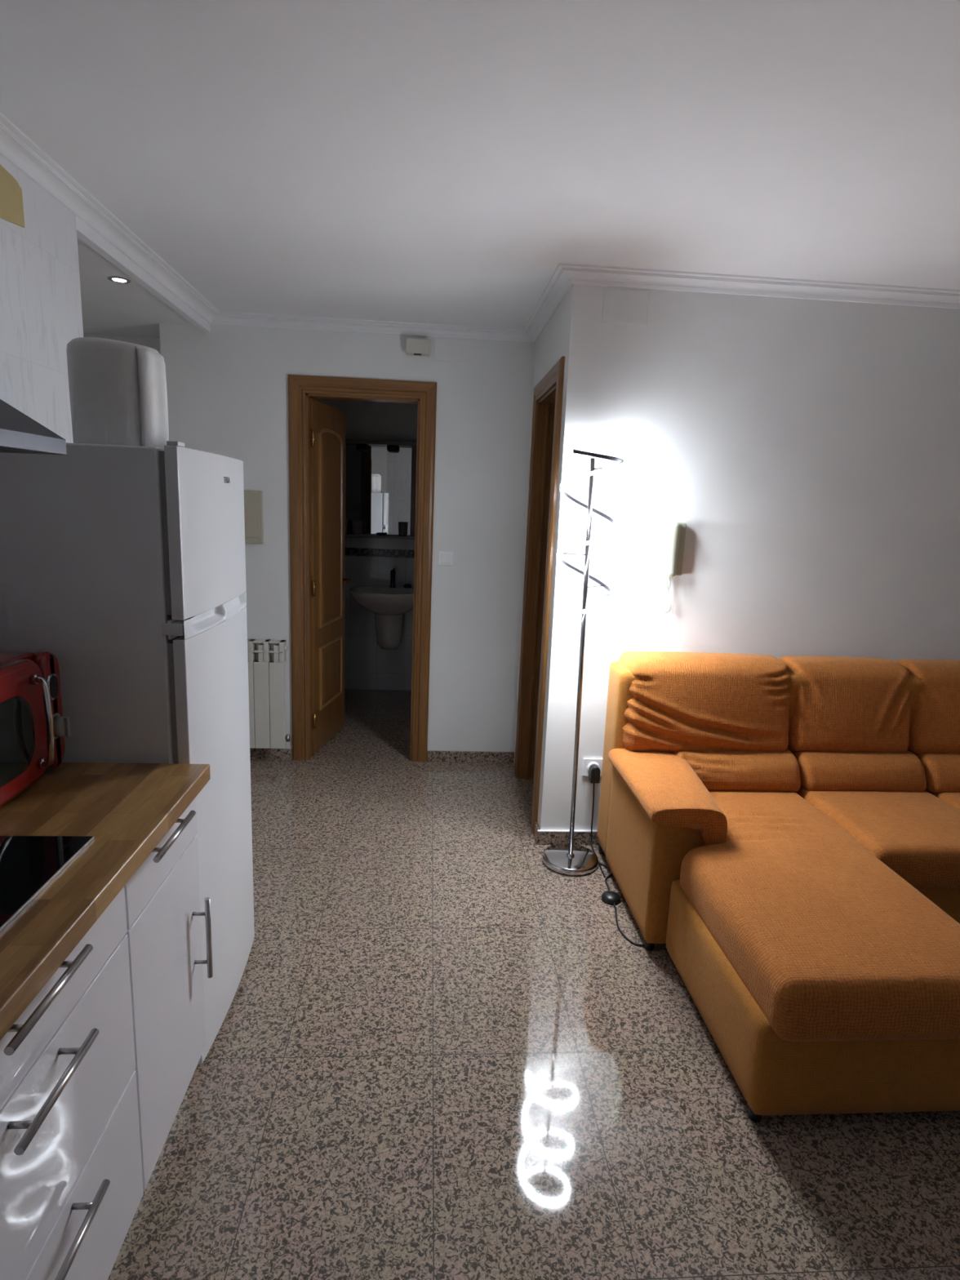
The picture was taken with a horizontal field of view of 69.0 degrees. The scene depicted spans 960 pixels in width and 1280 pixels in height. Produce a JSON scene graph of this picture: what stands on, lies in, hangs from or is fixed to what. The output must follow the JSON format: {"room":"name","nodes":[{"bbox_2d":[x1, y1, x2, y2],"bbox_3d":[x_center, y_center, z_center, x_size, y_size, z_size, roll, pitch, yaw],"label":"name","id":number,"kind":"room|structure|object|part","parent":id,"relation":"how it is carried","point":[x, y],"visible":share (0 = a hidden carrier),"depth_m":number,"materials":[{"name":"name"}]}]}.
{"room":"open-plan kitchen living room","nodes":[
{"label":"open-plan kitchen living room","id":0,"kind":"room"},
{"bbox_2d":[0,155,83,443],"bbox_3d":[-1.262,0.176,0.381,0.120,2.410,4.250,1,11,-4],"label":"wall","id":1,"kind":"structure","parent":0,"point":[41,313],"depth_m":2.05,"materials":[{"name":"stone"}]},
{"bbox_2d":[0,164,24,227],"bbox_3d":[-1.274,-1.194,1.865,0.004,0.155,0.182,1,11,-4],"label":"sticker","id":2,"kind":"object","parent":1,"relation":"attached to","point":[11,208],"depth_m":1.90,"materials":[{"name":"beige paper"}]},
{"bbox_2d":[0,399,66,455],"bbox_3d":[-0.960,-0.679,0.759,0.492,0.849,0.878,1,11,-4],"label":"range hood","id":3,"kind":"object","parent":1,"relation":"attached to","point":[19,433],"visible":1,"depth_m":1.18,"materials":[{"name":"metal"}]},
{"bbox_2d":[75,216,210,332],"bbox_3d":[-1.365,-1.498,2.926,0.035,0.078,1.390,1,11,-4],"label":"trim","id":4,"kind":"structure","parent":1,"relation":"attached to","point":[85,233],"depth_m":2.71,"materials":[{"name":"paint"}]},
{"bbox_2d":[83,333,160,354],"bbox_3d":[-2.385,-0.599,4.160,1.330,2.410,0.100,1,11,-4],"label":"wall","id":5,"kind":"structure","parent":0,"point":[154,343],"depth_m":3.93,"materials":[{"name":"paint"}]},
{"bbox_2d":[77,238,193,337],"bbox_3d":[-2.109,-1.566,3.045,1.465,0.048,1.750,1,11,-4],"label":"ceiling","id":6,"kind":"structure","parent":0,"point":[109,308],"depth_m":3.26,"materials":[{"name":"paint"}]},
{"bbox_2d":[106,275,131,284],"bbox_3d":[-1.484,-1.481,2.875,0.088,0.004,0.088,1,11,-4],"label":"recessed light","id":7,"kind":"object","parent":6,"relation":"in","point":[116,279],"visible":1,"depth_m":2.87,"materials":[{"name":"metal"}]},
{"bbox_3d":[-1.485,-1.480,2.876,0.052,0.001,0.052,1,11,-4],"label":"bulb","id":8,"kind":"part","parent":7,"relation":"part of","materials":[{"name":"white glass"}]},
{"bbox_2d":[159,323,535,760],"bbox_3d":[0.107,-0.465,3.986,3.620,2.410,0.090,1,11,-4],"label":"wall","id":9,"kind":"structure","parent":0,"point":[227,385],"depth_m":3.82,"materials":[{"name":"paint"}]},
{"bbox_2d":[244,489,263,543],"bbox_3d":[-1.359,-0.670,3.780,0.356,0.285,0.035,1,11,-4],"label":"box","id":10,"kind":"object","parent":9,"relation":"attached to","point":[253,500],"visible":0.42,"depth_m":3.77,"materials":[{"name":"beige plastic"}]},
{"bbox_2d":[247,639,289,748],"bbox_3d":[-1.296,0.303,3.927,0.436,0.615,0.080,1,11,-4],"label":"radiator","id":11,"kind":"object","parent":9,"relation":"attached to","point":[268,701],"visible":0.52,"depth_m":3.90,"materials":[{"name":"metal"}]},
{"bbox_2d":[249,748,291,759],"bbox_3d":[-1.419,0.657,4.048,0.644,0.064,0.013,1,11,-4],"label":"baseboard","id":12,"kind":"structure","parent":9,"relation":"attached to","point":[255,753],"depth_m":4.06,"materials":[{"name":"stone"}]},
{"bbox_2d":[288,374,436,761],"bbox_3d":[-0.683,-0.398,4.206,0.782,2.134,0.644,1,11,-4],"label":"door","id":13,"kind":"structure","parent":9,"relation":"in","point":[317,455],"depth_m":3.96,"materials":[{"name":"brown wood"}]},
{"bbox_3d":[-1.008,-0.347,3.876,0.088,2.134,0.021,1,11,-4],"label":"casing","id":14,"kind":"part","parent":13,"relation":"part of","materials":[{"name":"brown wood"}]},
{"bbox_3d":[-0.888,-0.666,4.174,0.014,1.145,0.402,4,11,7],"label":"panel moulding","id":15,"kind":"part","parent":13,"relation":"part of","materials":[{"name":"brown wood"}]},
{"bbox_3d":[-0.922,0.198,4.340,0.014,0.385,0.402,4,11,7],"label":"panel moulding","id":16,"kind":"part","parent":13,"relation":"part of","materials":[{"name":"brown wood"}]},
{"bbox_3d":[-0.855,-0.367,4.416,0.061,0.180,0.130,4,11,7],"label":"handle","id":17,"kind":"part","parent":13,"relation":"part of","materials":[{"name":"gold metal"}]},
{"bbox_3d":[-0.621,-1.342,3.708,0.782,0.088,0.021,1,11,-4],"label":"casing","id":18,"kind":"part","parent":13,"relation":"part of","materials":[{"name":"brown wood"}]},
{"bbox_3d":[-0.316,-0.330,3.927,0.088,2.134,0.021,1,11,-4],"label":"casing","id":19,"kind":"part","parent":13,"relation":"part of","materials":[{"name":"brown wood"}]},
{"bbox_2d":[405,337,430,356],"bbox_3d":[-0.325,-1.535,3.668,0.127,0.080,0.064,1,11,-4],"label":"door chime","id":20,"kind":"object","parent":9,"relation":"attached to","point":[414,347],"visible":1,"depth_m":3.64,"materials":[{"name":"beige plastic"}]},
{"bbox_2d":[438,550,453,565],"bbox_3d":[-0.192,-0.459,3.913,0.082,0.082,0.015,1,11,-4],"label":"light switch","id":21,"kind":"object","parent":9,"relation":"attached to","point":[445,557],"visible":1,"depth_m":3.91,"materials":[{"name":"plastic"}]},
{"bbox_2d":[427,751,514,762],"bbox_3d":[-0.053,0.693,4.150,0.514,0.064,0.013,1,11,-4],"label":"baseboard","id":22,"kind":"structure","parent":9,"relation":"attached to","point":[433,756],"depth_m":4.14,"materials":[{"name":"stone"}]},
{"bbox_2d":[313,398,417,690],"bbox_3d":[-0.848,-0.791,5.475,1.920,2.410,0.100,1,11,-4],"label":"wall","id":23,"kind":"structure","parent":0,"point":[367,666],"depth_m":5.49,"materials":[{"name":"tile"}]},
{"bbox_2d":[345,547,414,557],"bbox_3d":[-0.849,-0.682,5.442,1.720,0.060,0.006,1,11,-4],"label":"trim","id":24,"kind":"structure","parent":23,"relation":"attached to","point":[348,551],"depth_m":5.44,"materials":[{"name":"black tile"}]},
{"bbox_2d":[345,439,417,539],"bbox_3d":[-0.758,-1.137,5.293,0.585,0.715,0.124,1,11,-4],"label":"mirror","id":25,"kind":"object","parent":23,"relation":"attached to","point":[380,476],"visible":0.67,"depth_m":5.33,"materials":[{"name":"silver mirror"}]},
{"bbox_3d":[-1.028,-1.159,5.321,0.010,0.704,0.024,1,11,-4],"label":"frame","id":26,"kind":"part","parent":25,"relation":"part of","materials":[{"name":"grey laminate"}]},
{"bbox_2d":[352,520,362,534],"bbox_3d":[-0.936,-0.857,5.334,0.078,0.100,0.078,1,11,-4],"label":"beaker","id":27,"kind":"object","parent":25,"relation":"on","point":[357,525],"visible":1,"depth_m":5.30,"materials":[{"name":"black"}]},
{"bbox_2d":[345,533,414,539],"bbox_3d":[-0.772,-0.795,5.359,0.585,0.018,0.124,1,11,-4],"label":"shelf","id":28,"kind":"object","parent":25,"relation":"attached to","point":[411,535],"depth_m":5.31,"materials":[{"name":"grey laminate"}]},
{"bbox_2d":[398,521,407,536],"bbox_3d":[-0.592,-0.850,5.359,0.072,0.105,0.072,1,11,-4],"label":"tumbler","id":29,"kind":"object","parent":28,"relation":"on","point":[402,526],"visible":1,"depth_m":5.33,"materials":[{"name":"black"}]},
{"bbox_2d":[376,533,386,535],"bbox_3d":[-0.756,-0.810,5.350,0.086,0.016,0.058,1,11,-4],"label":"soap dish","id":30,"kind":"object","parent":25,"relation":"on","point":[377,534],"visible":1,"depth_m":5.33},
{"bbox_3d":[-0.508,-1.145,5.360,0.042,0.704,0.024,1,11,-4],"label":"frame","id":31,"kind":"part","parent":25,"relation":"part of","materials":[{"name":"grey laminate"}]},
{"bbox_2d":[348,568,413,649],"bbox_3d":[-0.694,-0.221,5.296,0.590,0.631,0.484,1,11,-4],"label":"washbasin","id":32,"kind":"object","parent":23,"relation":"attached to","point":[388,604],"visible":0.86,"depth_m":5.34,"materials":[{"name":"white ceramic"}]},
{"bbox_2d":[348,586,413,615],"bbox_3d":[-0.691,-0.289,5.283,0.590,0.180,0.484,1,11,-4],"label":"basin","id":33,"kind":"object","parent":32,"relation":"in","point":[378,600],"depth_m":5.13,"materials":[{"name":"white ceramic"}]},
{"bbox_2d":[389,568,395,587],"bbox_3d":[-0.674,-0.478,5.379,0.048,0.156,0.130,1,11,-4],"label":"tap","id":34,"kind":"object","parent":32,"relation":"on","point":[393,572],"depth_m":5.41,"materials":[{"name":"silver metal"}]},
{"bbox_2d":[403,583,411,587],"bbox_3d":[-0.565,-0.426,5.454,0.066,0.032,0.066,1,11,-4],"label":"plug","id":35,"kind":"object","parent":32,"relation":"on","point":[406,585],"visible":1,"depth_m":5.43,"materials":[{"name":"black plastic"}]},
{"bbox_2d":[0,0,959,328],"bbox_3d":[0.358,-1.295,1.712,6.700,0.100,7.400,1,11,-4],"label":"ceiling","id":36,"kind":"structure","parent":0,"point":[432,162],"depth_m":1.76,"materials":[{"name":"paint"}]},
{"bbox_2d":[107,688,959,1279],"bbox_3d":[0.259,1.158,2.185,6.700,0.080,7.400,1,11,-4],"label":"floor","id":37,"kind":"structure","parent":0,"point":[439,1051],"depth_m":1.79,"materials":[{"name":"stone"}]},
{"bbox_2d":[0,887,143,1279],"bbox_3d":[-0.899,0.871,1.025,0.605,0.827,0.594,1,11,-4],"label":"base cabinet","id":38,"kind":"object","parent":37,"relation":"on","point":[72,1192],"visible":0.91,"depth_m":1.08,"materials":[{"name":"white paint"}]},
{"bbox_3d":[-0.601,0.486,0.959,0.041,0.012,0.205,1,11,-4],"label":"handle","id":39,"kind":"part","parent":38,"relation":"part of","materials":[{"name":"metal"}]},
{"bbox_3d":[-0.606,0.629,0.986,0.041,0.012,0.205,1,11,-4],"label":"handle","id":40,"kind":"part","parent":38,"relation":"part of","materials":[{"name":"metal"}]},
{"bbox_3d":[-0.632,0.532,0.977,0.018,0.120,0.592,1,11,-4],"label":"drawer","id":41,"kind":"part","parent":38,"relation":"part of","materials":[{"name":"white paint"}]},
{"bbox_3d":[-0.618,0.905,1.039,0.041,0.012,0.205,1,11,-4],"label":"handle","id":42,"kind":"part","parent":38,"relation":"part of","materials":[{"name":"metal"}]},
{"bbox_3d":[-0.652,1.018,1.071,0.018,0.285,0.592,1,11,-4],"label":"drawer","id":43,"kind":"part","parent":38,"relation":"part of","materials":[{"name":"white paint"}]},
{"bbox_2d":[0,762,210,1040],"bbox_3d":[-0.933,0.407,1.127,0.653,0.040,1.058,1,11,-4],"label":"countertop","id":44,"kind":"structure","parent":38,"relation":"on","point":[128,809],"depth_m":1.30,"materials":[{"name":"brown wood"}]},
{"bbox_2d":[0,651,70,806],"bbox_3d":[-1.074,0.185,1.404,0.377,0.280,0.340,1,11,-4],"label":"microwave","id":45,"kind":"object","parent":44,"relation":"on","point":[33,727],"visible":1,"depth_m":1.44,"materials":[{"name":"red metal"}]},
{"bbox_3d":[-0.940,0.188,1.376,0.030,0.265,0.266,1,11,-4],"label":"door","id":46,"kind":"part","parent":45,"relation":"part of","materials":[{"name":"red plastic"}]},
{"bbox_3d":[-0.914,0.173,1.461,0.054,0.205,0.021,8,12,28],"label":"door handle","id":47,"kind":"part","parent":45,"relation":"part of","materials":[{"name":"silver metal"}]},
{"bbox_3d":[-0.951,0.155,1.544,0.030,0.265,0.071,1,11,-4],"label":"control panel","id":48,"kind":"part","parent":45,"relation":"part of","materials":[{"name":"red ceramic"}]},
{"bbox_2d":[0,835,93,931],"bbox_3d":[-0.938,0.412,0.982,0.497,0.005,0.582,1,11,-4],"label":"induction hob","id":49,"kind":"object","parent":44,"relation":"in","point":[28,864],"visible":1,"depth_m":1.18,"materials":[{"name":"black glass"}]},
{"bbox_2d":[0,440,254,1064],"bbox_3d":[-1.003,0.293,1.936,0.603,1.611,0.556,1,11,-4],"label":"refrigerator","id":50,"kind":"object","parent":37,"relation":"on","point":[124,564],"visible":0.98,"depth_m":1.62,"materials":[{"name":"white metal"}]},
{"bbox_2d":[66,337,168,448],"bbox_3d":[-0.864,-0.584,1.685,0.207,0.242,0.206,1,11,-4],"label":"water heater","id":51,"kind":"object","parent":50,"relation":"on","point":[118,393],"visible":0.82,"depth_m":1.60,"materials":[{"name":"white enamelled metal"}]},
{"bbox_3d":[-0.701,-0.289,1.843,0.041,0.390,0.555,1,11,-4],"label":"freezer door","id":52,"kind":"part","parent":50,"relation":"part of","materials":[{"name":"white metal"}]},
{"bbox_3d":[-0.733,0.504,1.996,0.041,1.136,0.555,1,11,-4],"label":"fridge door","id":53,"kind":"part","parent":50,"relation":"part of","materials":[{"name":"white metal"}]},
{"bbox_2d":[124,797,213,1190],"bbox_3d":[-0.933,0.774,1.524,0.605,0.827,0.414,1,11,-4],"label":"base cabinet","id":54,"kind":"object","parent":37,"relation":"on","point":[163,914],"visible":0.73,"depth_m":1.48,"materials":[{"name":"white paint"}]},
{"bbox_3d":[-0.666,0.437,1.461,0.018,0.120,0.384,1,11,-4],"label":"drawer","id":55,"kind":"part","parent":54,"relation":"part of","materials":[{"name":"white paint"}]},
{"bbox_3d":[-0.633,0.396,1.420,0.041,0.012,0.205,1,11,-4],"label":"handle","id":56,"kind":"part","parent":54,"relation":"part of","materials":[{"name":"metal"}]},
{"bbox_3d":[-0.658,0.707,1.658,0.040,0.205,0.012,1,11,-4],"label":"handle","id":57,"kind":"part","parent":54,"relation":"part of","materials":[{"name":"metal"}]},
{"bbox_2d":[542,448,644,946],"bbox_3d":[0.453,0.154,2.643,0.308,1.733,0.742,1,11,-4],"label":"floor lamp","id":58,"kind":"object","parent":37,"relation":"on","point":[570,859],"visible":0.99,"depth_m":2.85,"materials":[{"name":"silver metal"}]},
{"bbox_2d":[601,890,621,903],"bbox_3d":[0.514,1.007,2.740,0.076,0.027,0.076,1,11,-4],"label":"switch","id":59,"kind":"object","parent":58,"relation":"attached to","point":[609,896],"depth_m":2.72,"materials":[{"name":"black plastic"}]},
{"bbox_2d":[596,651,959,1122],"bbox_3d":[1.608,0.655,2.413,2.113,0.928,1.494,1,11,-4],"label":"sofa","id":60,"kind":"object","parent":37,"relation":"on","point":[787,827],"visible":1,"depth_m":2.33,"materials":[{"name":"orange fabric"}]},
{"bbox_3d":[0.662,0.755,2.648,0.216,0.483,0.603,1,11,-4],"label":"arm","id":61,"kind":"part","parent":60,"relation":"part of"},
{"bbox_2d":[618,651,790,752],"bbox_3d":[0.923,0.260,2.906,0.706,0.395,0.286,1,11,-4],"label":"cushion","id":62,"kind":"object","parent":60,"relation":"on","point":[669,701],"depth_m":2.80,"materials":[{"name":"orange fabric"}]},
{"bbox_2d":[672,749,800,792],"bbox_3d":[1.024,0.518,2.856,0.522,0.160,0.240,1,11,-4],"label":"lumbar cushion","id":63,"kind":"object","parent":60,"relation":"on","point":[720,771],"depth_m":2.77,"materials":[{"name":"orange fabric"}]},
{"bbox_3d":[1.567,0.536,3.040,2.058,0.830,0.215,1,11,-4],"label":"frame","id":64,"kind":"part","parent":60,"relation":"part of","materials":[{"name":"orange fabric"}]},
{"bbox_2d":[680,791,959,1041],"bbox_3d":[0.988,0.780,2.256,0.660,0.198,1.223,1,11,-4],"label":"cushion","id":65,"kind":"object","parent":60,"relation":"on","point":[815,938],"depth_m":1.88,"materials":[{"name":"orange fabric"}]},
{"bbox_2d":[779,655,911,752],"bbox_3d":[1.528,0.273,2.956,0.530,0.387,0.273,1,11,-4],"label":"cushion","id":66,"kind":"object","parent":60,"relation":"on","point":[837,704],"depth_m":2.85,"materials":[{"name":"orange fabric"}]},
{"bbox_2d":[791,750,926,791],"bbox_3d":[1.548,0.532,2.895,0.526,0.159,0.238,1,11,-4],"label":"lumbar cushion","id":67,"kind":"object","parent":60,"relation":"on","point":[820,771],"depth_m":2.80,"materials":[{"name":"orange fabric"}]},
{"bbox_2d":[795,787,959,888],"bbox_3d":[1.571,0.722,2.617,0.552,0.175,0.577,1,11,-4],"label":"seat cushion","id":68,"kind":"object","parent":60,"relation":"on","point":[915,832],"depth_m":2.49,"materials":[{"name":"orange fabric"}]},
{"bbox_2d":[895,659,959,754],"bbox_3d":[2.091,0.289,2.998,0.620,0.385,0.273,1,11,-4],"label":"cushion","id":69,"kind":"object","parent":60,"relation":"on","point":[934,699],"depth_m":2.88,"materials":[{"name":"orange fabric"}]},
{"bbox_2d":[915,752,959,793],"bbox_3d":[2.103,0.547,2.936,0.583,0.159,0.238,1,11,-4],"label":"lumbar cushion","id":70,"kind":"object","parent":60,"relation":"on","point":[942,770],"depth_m":2.83,"materials":[{"name":"orange fabric"}]},
{"bbox_3d":[1.579,0.889,2.771,1.635,0.240,0.730,1,11,-4],"label":"seat","id":71,"kind":"part","parent":60,"relation":"part of","materials":[{"name":"orange fabric"}]},
{"bbox_2d":[931,791,959,809],"bbox_3d":[2.130,0.737,2.659,0.560,0.175,0.577,1,11,-4],"label":"seat cushion","id":72,"kind":"object","parent":60,"relation":"on","point":[953,798],"depth_m":2.78,"materials":[{"name":"orange fabric"}]},
{"bbox_2d":[514,284,595,830],"bbox_3d":[0.329,-0.353,3.454,0.090,2.410,1.025,1,11,-4],"label":"wall","id":73,"kind":"structure","parent":0,"point":[568,333],"depth_m":2.96,"materials":[{"name":"paint"}]},
{"bbox_2d":[533,822,539,843],"bbox_3d":[0.263,0.886,3.214,0.013,0.064,0.088,1,11,-4],"label":"baseboard","id":74,"kind":"structure","parent":73,"relation":"attached to","point":[536,825],"depth_m":3.21,"materials":[{"name":"stone"}]},
{"bbox_2d":[514,355,564,834],"bbox_3d":[0.321,-0.199,3.443,0.123,2.112,0.769,1,11,-4],"label":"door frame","id":75,"kind":"structure","parent":73,"relation":"in","point":[548,392],"depth_m":3.63,"materials":[{"name":"brown wood"}]},
{"bbox_3d":[0.247,-0.267,3.776,0.021,2.112,0.082,1,11,-4],"label":"casing","id":76,"kind":"part","parent":75,"relation":"part of","materials":[{"name":"brown wood"}]},
{"bbox_3d":[0.311,-1.196,3.247,0.021,0.082,0.769,1,11,-4],"label":"casing","id":77,"kind":"part","parent":75,"relation":"part of","materials":[{"name":"brown wood"}]},
{"bbox_3d":[0.294,-0.135,3.103,0.021,2.112,0.082,1,11,-4],"label":"casing","id":78,"kind":"part","parent":75,"relation":"part of","materials":[{"name":"brown wood"}]},
{"bbox_2d":[560,285,959,830],"bbox_3d":[1.941,-0.223,3.114,3.080,2.410,0.090,1,11,-4],"label":"wall","id":79,"kind":"structure","parent":0,"point":[807,451],"depth_m":2.94,"materials":[{"name":"paint"}]},
{"bbox_2d":[0,111,959,342],"bbox_3d":[1.223,-1.052,1.023,4.865,0.049,5.640,1,11,-4],"label":"crown molding","id":80,"kind":"structure","parent":79,"relation":"attached to","point":[15,147],"depth_m":2.76,"materials":[{"name":"paint"}]},
{"bbox_2d":[537,831,599,844],"bbox_3d":[1.847,0.937,3.282,3.183,0.064,0.013,1,11,-4],"label":"baseboard","id":81,"kind":"structure","parent":79,"relation":"attached to","point":[543,837],"depth_m":3.17,"materials":[{"name":"stone"}]},
{"bbox_2d":[537,829,597,832],"bbox_3d":[1.847,0.904,3.275,3.184,0.004,0.014,1,11,-4],"label":"cap","id":82,"kind":"object","parent":81,"relation":"on","point":[538,830],"visible":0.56,"depth_m":3.16,"materials":[{"name":"paint"}]},
{"bbox_2d":[582,758,602,776],"bbox_3d":[0.505,0.569,3.115,0.092,0.083,0.016,1,11,-4],"label":"wall socket","id":83,"kind":"object","parent":79,"relation":"attached to","point":[587,762],"visible":0.5,"depth_m":3.11,"materials":[{"name":"plastic"}]},
{"bbox_2d":[601,288,648,325],"bbox_3d":[0.574,-1.314,2.758,0.179,0.127,0.003,1,11,-4],"label":"junction cover","id":84,"kind":"object","parent":79,"relation":"attached to","point":[628,307],"visible":1,"depth_m":2.76,"materials":[{"name":"paint"}]},
{"bbox_2d":[659,521,686,613],"bbox_3d":[0.807,-0.301,2.934,0.095,0.382,0.077,1,11,-4],"label":"phone","id":85,"kind":"object","parent":79,"relation":"attached to","point":[674,533],"visible":1,"depth_m":2.91,"materials":[{"name":"plastic"}]},
{"bbox_3d":[0.793,-0.194,2.963,0.045,0.161,0.026,1,11,-4],"label":"coiled cord","id":86,"kind":"part","parent":85,"relation":"part of","materials":[{"name":"white plastic"}]}
]}

